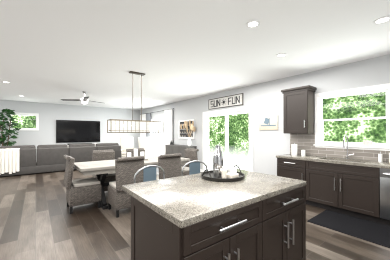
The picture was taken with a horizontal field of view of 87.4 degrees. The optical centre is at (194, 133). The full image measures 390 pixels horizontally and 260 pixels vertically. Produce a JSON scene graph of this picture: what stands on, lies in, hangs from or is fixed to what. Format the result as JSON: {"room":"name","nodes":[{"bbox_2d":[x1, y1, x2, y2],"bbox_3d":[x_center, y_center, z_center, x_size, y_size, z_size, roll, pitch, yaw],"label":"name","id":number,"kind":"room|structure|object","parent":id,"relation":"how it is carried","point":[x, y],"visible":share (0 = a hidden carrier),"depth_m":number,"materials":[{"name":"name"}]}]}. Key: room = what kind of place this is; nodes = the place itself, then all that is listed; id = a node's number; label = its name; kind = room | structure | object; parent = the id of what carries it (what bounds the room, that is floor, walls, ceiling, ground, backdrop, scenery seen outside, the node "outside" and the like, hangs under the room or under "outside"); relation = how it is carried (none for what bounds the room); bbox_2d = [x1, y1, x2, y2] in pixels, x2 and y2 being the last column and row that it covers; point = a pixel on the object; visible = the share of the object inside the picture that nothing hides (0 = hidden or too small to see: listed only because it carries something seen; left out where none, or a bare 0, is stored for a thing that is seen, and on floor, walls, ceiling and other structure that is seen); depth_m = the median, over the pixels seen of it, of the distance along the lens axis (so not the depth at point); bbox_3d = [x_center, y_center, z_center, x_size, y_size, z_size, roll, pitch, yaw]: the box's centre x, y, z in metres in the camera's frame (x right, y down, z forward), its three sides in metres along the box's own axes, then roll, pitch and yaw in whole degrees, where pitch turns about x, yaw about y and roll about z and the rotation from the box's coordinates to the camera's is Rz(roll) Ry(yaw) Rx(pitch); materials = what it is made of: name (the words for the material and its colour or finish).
{"room":"open-plan kitchen","nodes":[
{"label":"open-plan kitchen","id":0,"kind":"room"},
{"bbox_2d":[0,100,139,161],"bbox_3d":[-7.449,0.025,8.520,11.150,2.750,0.200,0,0,-38],"label":"wall","id":1,"kind":"structure","parent":0,"point":[50,114],"depth_m":9.36,"materials":[{"name":"grey paint"}]},
{"bbox_2d":[8,112,38,130],"bbox_3d":[-7.220,-0.500,8.624,0.980,0.740,0.118,0,0,-38],"label":"window","id":2,"kind":"structure","parent":1,"relation":"in","point":[37,119],"depth_m":8.72,"materials":[{"name":"white"}]},
{"bbox_2d":[56,120,99,142],"bbox_3d":[-5.567,-0.100,9.821,1.860,1.050,0.059,0,0,-38],"label":"screen","id":3,"kind":"object","parent":1,"relation":"attached to","point":[69,131],"visible":1,"depth_m":9.75,"materials":[{"name":"black"}]},
{"bbox_2d":[0,168,389,259],"bbox_3d":[-3.017,1.450,2.846,11.150,0.100,14.600,0,0,-38],"label":"floor","id":4,"kind":"structure","parent":0,"point":[38,221],"depth_m":2.94,"materials":[{"name":"brown wood"}]},
{"bbox_2d":[0,109,20,145],"bbox_3d":[-7.335,0.216,7.880,0.953,2.368,0.933,0,0,-38],"label":"plant","id":5,"kind":"object","parent":4,"relation":"on","point":[8,112],"visible":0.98,"depth_m":7.85,"materials":[{"name":"green plant"}]},
{"bbox_2d":[0,143,121,176],"bbox_3d":[-5.352,0.903,7.663,4.840,0.993,1.073,0,0,-38],"label":"sectional sofa","id":6,"kind":"object","parent":4,"relation":"on","point":[18,160],"visible":0.71,"depth_m":7.14,"materials":[{"name":"fabric"}]},
{"bbox_2d":[63,155,100,213],"bbox_3d":[-2.141,0.900,3.873,0.565,0.999,0.500,0,0,-38],"label":"wicker chair","id":7,"kind":"object","parent":4,"relation":"on","point":[83,191],"visible":1,"depth_m":3.67,"materials":[{"name":"grey wicker"}]},
{"bbox_2d":[92,150,115,191],"bbox_3d":[-2.080,0.900,4.774,0.500,0.999,0.565,0,0,-38],"label":"wicker chair","id":8,"kind":"object","parent":4,"relation":"on","point":[99,155],"visible":0.23,"depth_m":4.83,"materials":[{"name":"grey wicker"}]},
{"bbox_2d":[108,156,144,217],"bbox_3d":[-1.252,0.900,3.714,0.500,0.999,0.565,0,0,-38],"label":"wicker chair","id":9,"kind":"object","parent":4,"relation":"on","point":[126,170],"visible":0.65,"depth_m":3.48,"materials":[{"name":"grey wicker"}]},
{"bbox_2d":[120,137,133,156],"bbox_3d":[-3.348,0.786,9.903,0.620,1.230,0.694,0,0,-8],"label":"accent chair","id":10,"kind":"object","parent":4,"relation":"on","point":[126,143],"visible":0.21,"depth_m":10.06,"materials":[{"name":"white"}]},
{"bbox_2d":[74,149,189,209],"bbox_3d":[-1.311,0.870,4.521,2.300,1.060,0.956,0,0,-38],"label":"dining table","id":11,"kind":"object","parent":4,"relation":"on","point":[101,170],"visible":0.54,"depth_m":3.95,"materials":[{"name":"beige wood"}]},
{"bbox_2d":[126,148,144,156],"bbox_3d":[-1.450,0.900,5.266,0.500,0.999,0.565,0,0,-38],"label":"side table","id":12,"kind":"object","parent":4,"relation":"on","point":[132,151],"visible":0.23,"depth_m":5.39,"materials":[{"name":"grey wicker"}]},
{"bbox_2d":[138,137,149,156],"bbox_3d":[-2.598,0.786,9.847,0.620,1.230,0.694,0,0,22],"label":"accent chair","id":13,"kind":"object","parent":4,"relation":"on","point":[144,142],"visible":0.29,"depth_m":9.95,"materials":[{"name":"white"}]},
{"bbox_2d":[134,165,164,182],"bbox_3d":[-0.455,0.910,2.563,0.498,0.984,0.498,0,0,-45],"label":"counter stool","id":14,"kind":"object","parent":4,"relation":"on","point":[149,172],"visible":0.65,"depth_m":2.70,"materials":[{"name":"blue"}]},
{"bbox_2d":[156,153,181,179],"bbox_3d":[-0.622,0.900,4.207,0.500,0.999,0.565,0,0,-38],"label":"wicker chair","id":15,"kind":"object","parent":4,"relation":"on","point":[170,164],"visible":0.33,"depth_m":4.00,"materials":[{"name":"grey wicker"}]},
{"bbox_2d":[165,144,196,166],"bbox_3d":[-0.605,0.935,8.080,0.476,0.930,1.560,0,0,-38],"label":"sideboard","id":16,"kind":"object","parent":4,"relation":"on","point":[173,149],"visible":0.44,"depth_m":7.90,"materials":[{"name":"grey wood"}]},
{"bbox_2d":[170,119,195,145],"bbox_3d":[-0.503,-0.035,7.984,0.458,1.009,1.638,0,0,-38],"label":"decor","id":17,"kind":"object","parent":16,"relation":"on","point":[187,129],"visible":1,"depth_m":7.82,"materials":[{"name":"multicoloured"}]},
{"bbox_2d":[181,148,198,175],"bbox_3d":[-0.269,0.900,5.335,0.565,0.999,0.500,0,0,-38],"label":"wicker chair","id":18,"kind":"object","parent":4,"relation":"on","point":[191,154],"visible":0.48,"depth_m":5.35,"materials":[{"name":"grey wicker"}]},
{"bbox_2d":[181,160,206,175],"bbox_3d":[0.105,0.910,3.001,0.498,0.984,0.498,0,0,-32],"label":"counter stool","id":19,"kind":"object","parent":4,"relation":"on","point":[194,167],"visible":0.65,"depth_m":3.16,"materials":[{"name":"blue"}]},
{"bbox_2d":[130,185,305,259],"bbox_3d":[0.303,0.958,1.878,1.522,0.885,0.814,0,0,-38],"label":"kitchen island","id":20,"kind":"object","parent":4,"relation":"on","point":[251,215],"depth_m":1.49,"materials":[{"name":"black wood"}]},
{"bbox_2d":[122,169,305,224],"bbox_3d":[0.225,0.502,1.978,1.530,0.045,0.980,0,0,-38],"label":"island countertop","id":21,"kind":"structure","parent":20,"relation":"on","point":[190,197],"depth_m":1.66,"materials":[{"name":"beige stone"}]},
{"bbox_2d":[201,145,244,181],"bbox_3d":[0.304,0.303,2.242,0.478,0.352,0.478,0,0,-38],"label":"tray","id":22,"kind":"object","parent":21,"relation":"on","point":[218,172],"visible":1,"depth_m":2.20,"materials":[{"name":"grey metal"}]},
{"bbox_2d":[277,158,299,179],"bbox_3d":[2.222,0.957,4.366,0.617,0.885,0.678,0,0,-38],"label":"base cabinet","id":23,"kind":"object","parent":4,"relation":"on","point":[286,167],"depth_m":4.22,"materials":[{"name":"black wood"}]},
{"bbox_2d":[300,158,375,221],"bbox_3d":[2.702,0.957,3.753,0.617,0.885,1.146,0,0,-38],"label":"base cabinet","id":24,"kind":"object","parent":4,"relation":"on","point":[358,188],"depth_m":3.50,"materials":[{"name":"black wood"}]},
{"bbox_2d":[276,154,389,165],"bbox_3d":[3.242,0.502,3.053,0.628,0.045,4.020,0,0,-38],"label":"countertop","id":25,"kind":"structure","parent":24,"relation":"on","point":[359,162],"depth_m":3.77,"materials":[{"name":"beige stone"}]},
{"bbox_2d":[307,210,389,247],"bbox_3d":[2.818,1.393,2.557,0.790,0.014,2.360,0,0,-38],"label":"kitchen mat","id":26,"kind":"object","parent":4,"relation":"on","point":[372,232],"visible":1,"depth_m":3.04,"materials":[{"name":"black rubber"}]},
{"bbox_2d":[376,166,389,225],"bbox_3d":[3.241,0.957,3.062,0.618,0.885,0.605,0,0,-38],"label":"dishwasher","id":27,"kind":"object","parent":4,"relation":"on","point":[382,172],"depth_m":3.08,"materials":[{"name":"silver metal"}]},
{"bbox_2d":[0,0,389,109],"bbox_3d":[-3.017,-1.400,2.846,11.150,0.100,14.600,0,0,-38],"label":"ceiling","id":28,"kind":"structure","parent":0,"point":[57,51],"depth_m":3.13,"materials":[{"name":"white paint"}]},
{"bbox_2d":[61,91,100,103],"bbox_3d":[-3.470,-1.149,6.515,1.304,0.399,1.187,0,0,-38],"label":"ceiling fan","id":29,"kind":"object","parent":28,"relation":"hanging from","point":[84,100],"visible":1,"depth_m":6.53,"materials":[{"name":"silver metal"}]},
{"bbox_2d":[107,71,163,132],"bbox_3d":[-1.288,-0.681,4.540,1.200,1.336,0.260,0,0,-38],"label":"linear chandelier","id":30,"kind":"object","parent":28,"relation":"hanging from","point":[131,130],"visible":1,"depth_m":4.47,"materials":[{"name":"crystal"},{"name":"dark bronze metal"}]},
{"bbox_2d":[246,20,259,27],"bbox_3d":[0.715,-1.346,2.513,0.167,0.007,0.167,0,0,40],"label":"recessed light","id":31,"kind":"object","parent":28,"relation":"in","point":[256,23],"depth_m":2.51,"materials":[{"name":"white"}]},
{"bbox_2d":[276,53,286,56],"bbox_3d":[1.485,-1.346,3.508,0.167,0.007,0.167,0,0,19],"label":"recessed light","id":32,"kind":"object","parent":28,"relation":"in","point":[281,54],"depth_m":3.51,"materials":[{"name":"white"}]},
{"bbox_2d":[373,16,389,23],"bbox_3d":[2.229,-1.346,2.426,0.167,0.007,0.167,0,0,40],"label":"recessed light","id":33,"kind":"object","parent":28,"relation":"in","point":[381,20],"depth_m":2.42,"materials":[{"name":"white"}]},
{"bbox_2d":[140,54,389,175],"bbox_3d":[1.298,0.025,6.217,0.200,2.750,14.200,0,0,-38],"label":"wall","id":34,"kind":"structure","parent":0,"point":[264,99],"depth_m":5.21,"materials":[{"name":"grey paint"}]},
{"bbox_2d":[140,108,173,156],"bbox_3d":[-2.000,0.142,10.113,0.117,2.455,3.550,0,0,-38],"label":"panels","id":35,"kind":"object","parent":34,"relation":"hanging from","point":[168,126],"visible":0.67,"depth_m":9.21,"materials":[{"name":"white fabric"}]},
{"bbox_2d":[151,118,163,156],"bbox_3d":[-1.750,0.328,10.054,0.158,2.145,2.270,0,0,-38],"label":"patio door","id":36,"kind":"structure","parent":34,"relation":"in","point":[157,144],"depth_m":10.14,"materials":[{"name":"white glass"}]},
{"bbox_2d":[208,93,242,109],"bbox_3d":[0.935,-1.000,6.492,0.030,0.344,1.484,0,0,-38],"label":"sign","id":37,"kind":"object","parent":34,"relation":"attached to","point":[228,101],"visible":0.98,"depth_m":6.41,"materials":[{"name":"grey"}]},
{"bbox_2d":[203,106,252,171],"bbox_3d":[0.999,0.312,6.536,0.158,2.175,2.160,0,0,-38],"label":"patio door","id":38,"kind":"structure","parent":34,"relation":"in","point":[207,115],"depth_m":6.52,"materials":[{"name":"white wood"}]},
{"bbox_2d":[259,115,277,129],"bbox_3d":[1.891,-0.275,5.266,0.033,0.366,0.530,0,0,-38],"label":"framed picture","id":39,"kind":"object","parent":34,"relation":"attached to","point":[270,122],"visible":0.94,"depth_m":5.24,"materials":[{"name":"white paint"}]},
{"bbox_2d":[281,85,316,133],"bbox_3d":[2.267,-0.492,4.487,0.380,0.985,0.610,0,0,-38],"label":"upper cabinet","id":40,"kind":"object","parent":34,"relation":"attached to","point":[298,110],"visible":1,"depth_m":4.34,"materials":[{"name":"brown wood"}]},
{"bbox_2d":[290,134,389,161],"bbox_3d":[3.487,0.239,3.244,0.010,0.479,4.020,0,0,-38],"label":"tile backsplash","id":41,"kind":"structure","parent":34,"relation":"attached to","point":[305,142],"depth_m":4.20,"materials":[{"name":"grey tile"}]},
{"bbox_2d":[313,83,389,150],"bbox_3d":[2.998,-0.280,3.935,0.170,1.150,1.270,0,0,-38],"label":"window","id":42,"kind":"structure","parent":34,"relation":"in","point":[319,120],"depth_m":3.92,"materials":[{"name":"white"}]},
{"label":"outside","id":43,"kind":"structure","parent":0,"visible":0},
{"bbox_2d":[12,115,35,127],"bbox_3d":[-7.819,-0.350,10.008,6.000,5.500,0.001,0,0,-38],"label":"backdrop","id":44,"kind":"structure","parent":43,"point":[26,119],"depth_m":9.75,"materials":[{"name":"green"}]},
{"bbox_2d":[209,91,385,170],"bbox_3d":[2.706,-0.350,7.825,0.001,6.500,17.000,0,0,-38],"label":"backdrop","id":45,"kind":"structure","parent":43,"point":[242,122],"depth_m":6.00,"materials":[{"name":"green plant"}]}
]}

